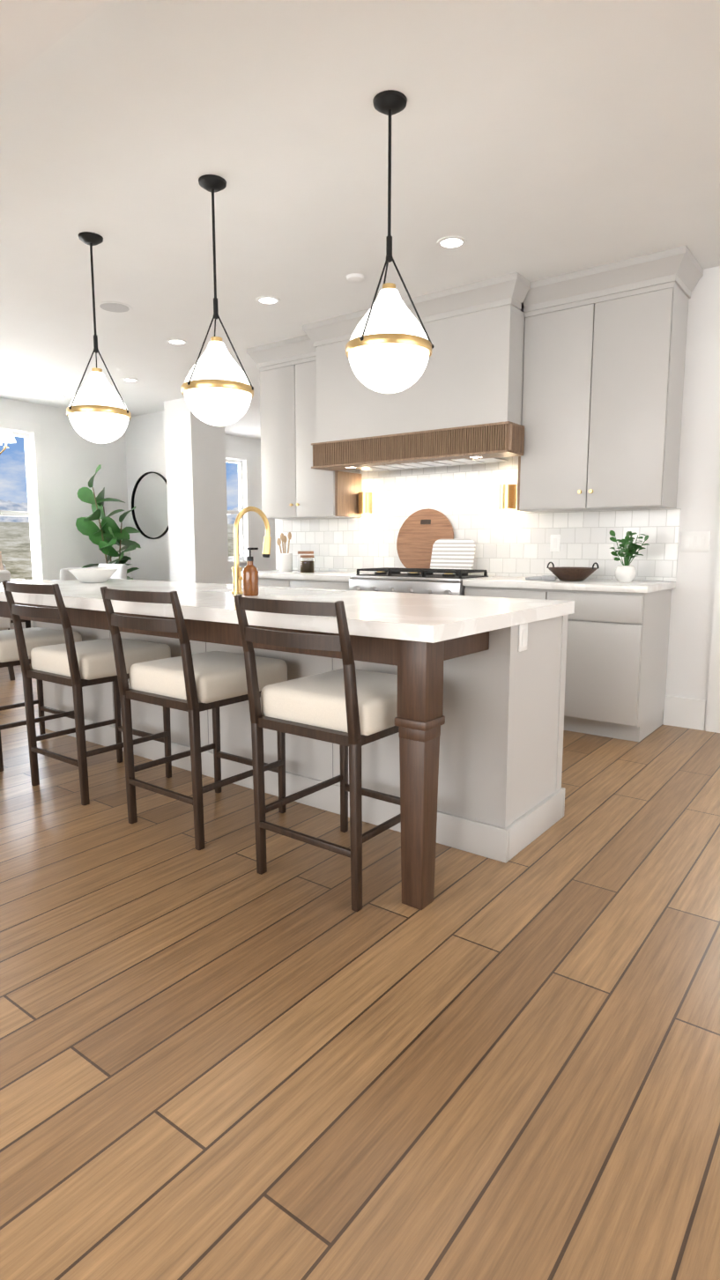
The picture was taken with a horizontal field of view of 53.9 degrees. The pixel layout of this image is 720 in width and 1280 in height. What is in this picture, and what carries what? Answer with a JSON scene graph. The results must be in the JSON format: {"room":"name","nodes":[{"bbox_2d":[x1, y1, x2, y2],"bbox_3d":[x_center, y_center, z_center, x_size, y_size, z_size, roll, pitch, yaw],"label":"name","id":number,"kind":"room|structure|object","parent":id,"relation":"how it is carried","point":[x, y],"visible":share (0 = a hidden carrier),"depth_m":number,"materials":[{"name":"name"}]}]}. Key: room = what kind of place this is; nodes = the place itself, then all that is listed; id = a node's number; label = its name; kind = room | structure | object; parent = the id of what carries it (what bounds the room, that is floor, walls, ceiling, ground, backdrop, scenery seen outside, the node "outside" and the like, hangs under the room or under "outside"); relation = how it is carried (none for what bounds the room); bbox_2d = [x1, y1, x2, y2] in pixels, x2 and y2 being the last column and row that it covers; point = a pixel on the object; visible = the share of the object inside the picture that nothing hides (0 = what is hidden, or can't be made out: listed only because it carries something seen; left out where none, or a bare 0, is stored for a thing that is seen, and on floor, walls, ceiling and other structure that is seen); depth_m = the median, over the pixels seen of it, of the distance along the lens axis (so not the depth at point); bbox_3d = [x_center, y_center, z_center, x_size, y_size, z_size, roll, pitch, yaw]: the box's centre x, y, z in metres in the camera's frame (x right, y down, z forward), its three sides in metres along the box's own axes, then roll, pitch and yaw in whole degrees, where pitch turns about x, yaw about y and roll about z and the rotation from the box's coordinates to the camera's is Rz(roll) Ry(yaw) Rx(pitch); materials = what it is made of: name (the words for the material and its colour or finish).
{"room":"kitchen","nodes":[
{"label":"kitchen","id":0,"kind":"room"},
{"bbox_2d":[0,397,275,629],"bbox_3d":[-4.872,-1.158,6.890,0.150,2.750,12.800,6,10,37],"label":"wall","id":1,"kind":"structure","parent":0,"point":[72,459],"depth_m":8.61,"materials":[{"name":"white paint"}]},
{"bbox_2d":[0,418,48,580],"bbox_3d":[-4.010,-1.452,7.951,0.210,2.000,0.940,6,10,37],"label":"window","id":2,"kind":"structure","parent":1,"relation":"in","point":[29,432],"depth_m":8.19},
{"bbox_2d":[225,450,254,569],"bbox_3d":[-2.000,-1.931,10.572,0.210,1.750,0.930,6,10,37],"label":"window","id":3,"kind":"structure","parent":1,"relation":"in","point":[241,459],"depth_m":10.81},
{"bbox_2d":[125,410,170,581],"bbox_3d":[-2.460,-1.429,8.903,1.250,2.750,0.150,6,10,37],"label":"wall","id":4,"kind":"structure","parent":0,"point":[145,442],"depth_m":8.92,"materials":[{"name":"white paint"}]},
{"bbox_2d":[131,471,168,539],"bbox_3d":[-2.599,-1.681,8.859,0.830,0.830,0.028,6,10,37],"label":"round mirror","id":5,"kind":"object","parent":4,"relation":"attached to","point":[149,502],"visible":0.83,"depth_m":8.88,"materials":[{"name":"white mirror"}]},
{"bbox_2d":[0,663,719,1279],"bbox_3d":[-0.264,0.719,3.630,11.700,0.100,13.100,6,10,37],"label":"floor","id":6,"kind":"structure","parent":0,"point":[220,1058],"depth_m":1.67,"materials":[{"name":"brown wood"}]},
{"bbox_2d":[0,569,14,680],"bbox_3d":[-3.287,-0.118,5.973,0.582,0.940,0.480,6,10,37],"label":"dining chair","id":7,"kind":"object","parent":6,"relation":"on","point":[4,622],"visible":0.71,"depth_m":5.96,"materials":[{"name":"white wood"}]},
{"bbox_2d":[2,563,30,629],"bbox_3d":[-3.877,-0.334,7.570,0.582,0.940,0.480,6,10,37],"label":"dining chair","id":8,"kind":"object","parent":6,"relation":"on","point":[27,624],"visible":0.04,"depth_m":7.59,"materials":[{"name":"brown wood"}]},
{"bbox_2d":[0,627,81,771],"bbox_3d":[-1.891,0.145,3.825,0.462,0.987,0.610,6,10,37],"label":"stool","id":9,"kind":"object","parent":6,"relation":"on","point":[34,637],"visible":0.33,"depth_m":3.77,"materials":[{"name":"brown wood"}]},
{"bbox_2d":[33,567,106,627],"bbox_3d":[-2.726,-0.217,6.709,0.582,0.940,0.480,6,10,37],"label":"dining chair","id":10,"kind":"object","parent":6,"relation":"on","point":[66,574],"visible":0.06,"depth_m":6.34,"materials":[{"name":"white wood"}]},
{"bbox_2d":[1,580,171,806],"bbox_3d":[-1.276,0.207,3.365,0.462,0.987,0.610,6,10,37],"label":"stool","id":11,"kind":"object","parent":6,"relation":"on","point":[77,667],"visible":0.9,"depth_m":3.23,"materials":[{"name":"brown wood"}]},
{"bbox_2d":[75,464,140,579],"bbox_3d":[-2.922,-0.999,8.366,0.866,2.041,0.793,6,10,37],"label":"fiddle leaf fig","id":12,"kind":"object","parent":6,"relation":"on","point":[107,536],"visible":0.58,"depth_m":8.26,"materials":[{"name":"green plant"}]},
{"bbox_2d":[98,563,127,579],"bbox_3d":[-2.885,-0.349,7.686,0.480,0.940,0.582,6,10,37],"label":"dining chair","id":13,"kind":"object","parent":6,"relation":"on","point":[121,572],"visible":0.04,"depth_m":7.71,"materials":[{"name":"white fabric"}]},
{"bbox_2d":[100,586,287,850],"bbox_3d":[-0.662,0.269,2.905,0.462,0.987,0.610,6,10,37],"label":"stool","id":14,"kind":"object","parent":6,"relation":"on","point":[194,684],"visible":0.98,"depth_m":2.76,"materials":[{"name":"beige fabric"}]},
{"bbox_2d":[163,397,229,584],"bbox_3d":[-1.887,-1.342,8.257,0.450,2.750,0.500,6,10,37],"label":"column","id":15,"kind":"structure","parent":6,"relation":"on","point":[196,491],"depth_m":8.04,"materials":[{"name":"white paint"}]},
{"bbox_2d":[0,603,574,910],"bbox_3d":[-0.732,0.248,3.506,3.222,0.867,1.059,6,10,37],"label":"kitchen island","id":16,"kind":"object","parent":6,"relation":"on","point":[467,757],"depth_m":2.68,"materials":[{"name":"grey"}]},
{"bbox_2d":[0,578,574,642],"bbox_3d":[-0.741,-0.206,3.433,3.226,0.050,1.110,6,10,37],"label":"island countertop","id":17,"kind":"structure","parent":16,"relation":"on","point":[403,617],"depth_m":2.73,"materials":[{"name":"white stone"}]},
{"bbox_2d":[67,568,117,583],"bbox_3d":[-1.631,-0.394,4.333,0.290,0.080,0.290,6,10,37],"label":"bowl","id":18,"kind":"object","parent":17,"relation":"on","point":[90,575],"visible":0.98,"depth_m":4.25,"materials":[{"name":"white ceramic"}]},
{"bbox_2d":[242,547,258,595],"bbox_3d":[-0.493,-0.309,3.203,0.072,0.215,0.081,6,10,37],"label":"soap bottle","id":19,"kind":"object","parent":17,"relation":"on","point":[249,579],"visible":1,"depth_m":3.18,"materials":[{"name":"orange glass"}]},
{"bbox_2d":[231,506,271,593],"bbox_3d":[-0.491,-0.427,3.355,0.120,0.408,0.252,6,10,37],"label":"faucet","id":20,"kind":"object","parent":17,"relation":"on","point":[237,577],"visible":0.92,"depth_m":3.30,"materials":[{"name":"gold metal"}]},
{"bbox_2d":[517,622,527,651],"bbox_3d":[0.591,-0.010,2.564,0.008,0.100,0.070,6,10,37],"label":"outlet","id":21,"kind":"object","parent":16,"relation":"attached to","point":[522,634],"visible":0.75,"depth_m":2.55,"materials":[{"name":"white plastic"}]},
{"bbox_2d":[241,577,348,590],"bbox_3d":[-0.377,-0.074,5.853,1.236,0.879,0.648,6,10,37],"label":"base cabinet","id":22,"kind":"object","parent":6,"relation":"on","point":[307,583],"visible":0.02,"depth_m":5.48,"materials":[{"name":"white wood"}]},
{"bbox_2d":[231,569,675,592],"bbox_3d":[0.453,-0.448,5.179,3.345,0.040,0.633,6,10,37],"label":"countertop","id":23,"kind":"structure","parent":22,"relation":"on","point":[632,586],"depth_m":4.42,"materials":[{"name":"white stone"}]},
{"bbox_2d":[276,532,292,571],"bbox_3d":[-0.637,-0.747,5.993,0.135,0.333,0.120,6,10,37],"label":"crock","id":24,"kind":"object","parent":23,"relation":"on","point":[284,562],"visible":1,"depth_m":5.96,"materials":[{"name":"white ceramic"}]},
{"bbox_2d":[297,551,313,571],"bbox_3d":[-0.456,-0.662,5.967,0.136,0.172,0.136,6,10,37],"label":"canister","id":25,"kind":"object","parent":23,"relation":"on","point":[299,553],"visible":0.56,"depth_m":5.92,"materials":[{"name":"white ceramic"}]},
{"bbox_2d":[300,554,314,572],"bbox_3d":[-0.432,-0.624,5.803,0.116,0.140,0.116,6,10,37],"label":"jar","id":26,"kind":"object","parent":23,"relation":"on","point":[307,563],"visible":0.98,"depth_m":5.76,"materials":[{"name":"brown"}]},
{"bbox_2d":[396,508,453,573],"bbox_3d":[0.495,-0.753,5.417,0.500,0.497,0.100,6,10,37],"label":"round cutting board","id":27,"kind":"object","parent":23,"relation":"on","point":[421,532],"visible":0.69,"depth_m":5.42,"materials":[{"name":"brown wood"}]},
{"bbox_2d":[429,539,475,574],"bbox_3d":[0.681,-0.610,5.215,0.350,0.266,0.083,6,10,37],"label":"cutting board","id":28,"kind":"object","parent":23,"relation":"on","point":[453,553],"visible":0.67,"depth_m":5.21,"materials":[{"name":"stone"}]},
{"bbox_2d":[525,575,557,580],"bbox_3d":[1.204,-0.406,4.595,0.210,0.030,0.265,6,10,37],"label":"cloth","id":29,"kind":"object","parent":23,"relation":"on","point":[545,578],"visible":0.9,"depth_m":4.52,"materials":[{"name":"white fabric"}]},
{"bbox_2d":[546,562,599,581],"bbox_3d":[1.345,-0.435,4.486,0.314,0.118,0.314,6,10,37],"label":"bowl","id":30,"kind":"object","parent":23,"relation":"on","point":[568,573],"visible":0.98,"depth_m":4.40,"materials":[{"name":"brown wood"}]},
{"bbox_2d":[609,530,649,582],"bbox_3d":[1.622,-0.509,4.303,0.240,0.312,0.214,6,10,37],"label":"potted plant","id":31,"kind":"object","parent":23,"relation":"on","point":[625,572],"visible":1,"depth_m":4.27,"materials":[{"name":"green plant"}]},
{"bbox_2d":[233,594,400,911],"bbox_3d":[-0.063,0.329,2.457,0.462,0.987,0.610,6,10,37],"label":"stool","id":32,"kind":"object","parent":6,"relation":"on","point":[350,706],"visible":0.9,"depth_m":2.29,"materials":[{"name":"brown wood"}]},
{"bbox_2d":[348,567,491,595],"bbox_3d":[0.412,-0.020,5.104,0.914,0.972,0.507,6,10,37],"label":"range","id":33,"kind":"object","parent":6,"relation":"on","point":[427,580],"visible":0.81,"depth_m":4.89,"materials":[{"name":"silver metal"}]},
{"bbox_2d":[464,585,671,741],"bbox_3d":[1.309,0.096,4.590,1.136,0.879,0.648,6,10,37],"label":"base cabinet","id":34,"kind":"object","parent":6,"relation":"on","point":[616,661],"visible":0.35,"depth_m":4.17,"materials":[{"name":"white wood"}]},
{"bbox_3d":[-3.573,-0.141,6.795,1.000,0.760,2.000,6,10,37],"label":"dining table","id":35,"kind":"object","parent":6,"relation":"on","visible":0},
{"bbox_2d":[0,551,4,569],"bbox_3d":[-3.461,-0.686,6.788,0.116,0.320,0.116,6,10,37],"label":"vase","id":36,"kind":"object","parent":35,"relation":"on","point":[1,565],"visible":0.42,"depth_m":6.77,"materials":[{"name":"beige ceramic"}]},
{"bbox_2d":[10,578,51,582],"bbox_3d":[-3.684,-0.519,6.596,0.774,0.040,1.544,6,10,37],"label":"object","id":37,"kind":"object","parent":35,"relation":"on","point":[18,580],"visible":0.44,"depth_m":7.19,"materials":[{"name":"white"}]},
{"bbox_2d":[0,0,719,440],"bbox_3d":[-0.264,-2.115,3.248,11.700,0.120,13.100,6,10,37],"label":"ceiling","id":38,"kind":"structure","parent":0,"point":[536,139],"depth_m":3.00,"materials":[{"name":"white paint"}]},
{"bbox_2d":[0,429,15,454],"bbox_3d":[-3.581,-2.054,6.443,0.438,0.853,0.738,6,10,37],"label":"chandelier","id":39,"kind":"object","parent":38,"relation":"hanging from","point":[6,436],"visible":1,"depth_m":6.57,"materials":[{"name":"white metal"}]},
{"bbox_2d":[49,394,65,398],"bbox_3d":[-3.297,-2.653,7.713,0.160,0.006,0.160,6,10,37],"label":"recessed light","id":40,"kind":"object","parent":38,"relation":"in","point":[56,395],"visible":1,"depth_m":7.71,"materials":[{"name":"white"}]},
{"bbox_2d":[66,231,131,443],"bbox_3d":[-1.417,-1.595,3.788,0.330,1.054,0.337,6,10,37],"label":"pendant light","id":41,"kind":"object","parent":38,"relation":"hanging from","point":[97,411],"visible":1,"depth_m":3.74,"materials":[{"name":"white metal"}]},
{"bbox_2d":[96,301,132,312],"bbox_3d":[-1.669,-2.263,4.818,0.230,0.006,0.230,6,10,37],"label":"ceiling speaker","id":42,"kind":"object","parent":38,"relation":"attached to","point":[114,307],"visible":1,"depth_m":4.80,"materials":[{"name":"grey plastic"}]},
{"bbox_2d":[121,377,138,382],"bbox_3d":[-2.253,-2.549,6.944,0.160,0.006,0.160,6,10,37],"label":"recessed light","id":43,"kind":"object","parent":38,"relation":"in","point":[130,380],"visible":0.96,"depth_m":6.94,"materials":[{"name":"white"}]},
{"bbox_2d":[166,339,187,345],"bbox_3d":[-1.456,-2.373,5.639,0.160,0.006,0.160,6,10,37],"label":"recessed light","id":44,"kind":"object","parent":38,"relation":"in","point":[179,342],"visible":1,"depth_m":5.64,"materials":[{"name":"white"}]},
{"bbox_2d":[180,174,253,426],"bbox_3d":[-0.659,-1.518,3.220,0.330,1.054,0.337,6,10,37],"label":"pendant light","id":45,"kind":"object","parent":38,"relation":"hanging from","point":[217,388],"visible":1,"depth_m":3.17,"materials":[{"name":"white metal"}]},
{"bbox_2d":[256,295,280,304],"bbox_3d":[-0.607,-2.244,4.681,0.160,0.006,0.160,6,10,37],"label":"recessed light","id":46,"kind":"object","parent":38,"relation":"in","point":[268,299],"visible":1,"depth_m":4.67,"materials":[{"name":"white"}]},
{"bbox_2d":[346,273,363,282],"bbox_3d":[-0.029,-2.181,4.274,0.110,0.022,0.110,6,10,37],"label":"smoke detector","id":47,"kind":"object","parent":38,"relation":"attached to","point":[354,277],"visible":1,"depth_m":4.25,"materials":[{"name":"white plastic"}]},
{"bbox_2d":[345,89,434,393],"bbox_3d":[0.107,-1.456,2.645,0.330,1.024,0.337,6,10,37],"label":"pendant light","id":48,"kind":"object","parent":38,"relation":"hanging from","point":[389,346],"visible":1,"depth_m":2.59,"materials":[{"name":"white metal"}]},
{"bbox_2d":[436,236,466,249],"bbox_3d":[0.489,-2.123,3.785,0.160,0.006,0.160,6,10,37],"label":"recessed light","id":49,"kind":"object","parent":38,"relation":"in","point":[449,242],"visible":1,"depth_m":3.78,"materials":[{"name":"white"}]},
{"bbox_2d":[274,266,719,730],"bbox_3d":[2.435,-0.785,4.120,7.920,2.750,0.150,6,10,37],"label":"wall","id":50,"kind":"structure","parent":0,"point":[692,592],"depth_m":4.30,"materials":[{"name":"white paint"}]},
{"bbox_2d":[246,334,359,519],"bbox_3d":[-0.467,-1.708,5.846,0.858,1.380,0.418,6,10,37],"label":"upper cabinet","id":51,"kind":"object","parent":50,"relation":"attached to","point":[294,485],"visible":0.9,"depth_m":5.74,"materials":[{"name":"white wood"}]},
{"bbox_2d":[302,272,536,517],"bbox_3d":[0.439,-1.600,5.044,1.700,1.380,0.618,6,10,37],"label":"range hood","id":52,"kind":"object","parent":50,"relation":"attached to","point":[459,402],"visible":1,"depth_m":4.66,"materials":[{"name":"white wood"}]},
{"bbox_2d":[281,455,680,581],"bbox_3d":[0.640,-0.985,5.358,3.345,0.974,0.010,6,10,37],"label":"tile backsplash","id":53,"kind":"structure","parent":50,"relation":"attached to","point":[464,499],"depth_m":5.15,"materials":[{"name":"white tile"}]},
{"bbox_2d":[358,492,372,514],"bbox_3d":[0.039,-1.108,5.731,0.124,0.170,0.096,6,10,37],"label":"sconce","id":54,"kind":"object","parent":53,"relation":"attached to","point":[365,502],"visible":1,"depth_m":5.69,"materials":[{"name":"gold metal"}]},
{"bbox_2d":[498,483,517,509],"bbox_3d":[1.037,-1.007,4.984,0.124,0.170,0.096,6,10,37],"label":"sconce","id":55,"kind":"object","parent":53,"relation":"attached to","point":[507,496],"visible":1,"depth_m":4.95,"materials":[{"name":"gold metal"}]},
{"bbox_2d":[549,534,560,551],"bbox_3d":[1.339,-0.664,4.856,0.070,0.115,0.008,6,10,37],"label":"outlet","id":56,"kind":"object","parent":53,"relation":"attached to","point":[555,543],"visible":1,"depth_m":4.85,"materials":[{"name":"white plastic"}]},
{"bbox_2d":[518,245,702,511],"bbox_3d":[1.506,-1.509,4.370,0.958,1.380,0.418,6,10,37],"label":"upper cabinet","id":57,"kind":"object","parent":50,"relation":"attached to","point":[603,362],"visible":0.98,"depth_m":4.23,"materials":[{"name":"white wood"}]},
{"bbox_2d":[663,695,705,730],"bbox_3d":[1.116,0.332,5.422,11.400,0.190,8.220,6,10,37],"label":"baseboard","id":58,"kind":"structure","parent":50,"relation":"attached to","point":[687,713],"depth_m":4.47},
{"bbox_2d":[680,532,710,551],"bbox_3d":[2.051,-0.602,4.335,0.160,0.120,0.010,6,10,37],"label":"switch plate","id":59,"kind":"object","parent":50,"relation":"attached to","point":[694,541],"visible":1,"depth_m":4.33,"materials":[{"name":"white plastic"}]},
{"bbox_2d":[704,517,719,732],"bbox_3d":[2.646,-0.639,3.954,1.210,2.505,0.190,6,10,37],"label":"door frame","id":60,"kind":"structure","parent":50,"relation":"attached to","point":[713,715],"depth_m":4.33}
]}

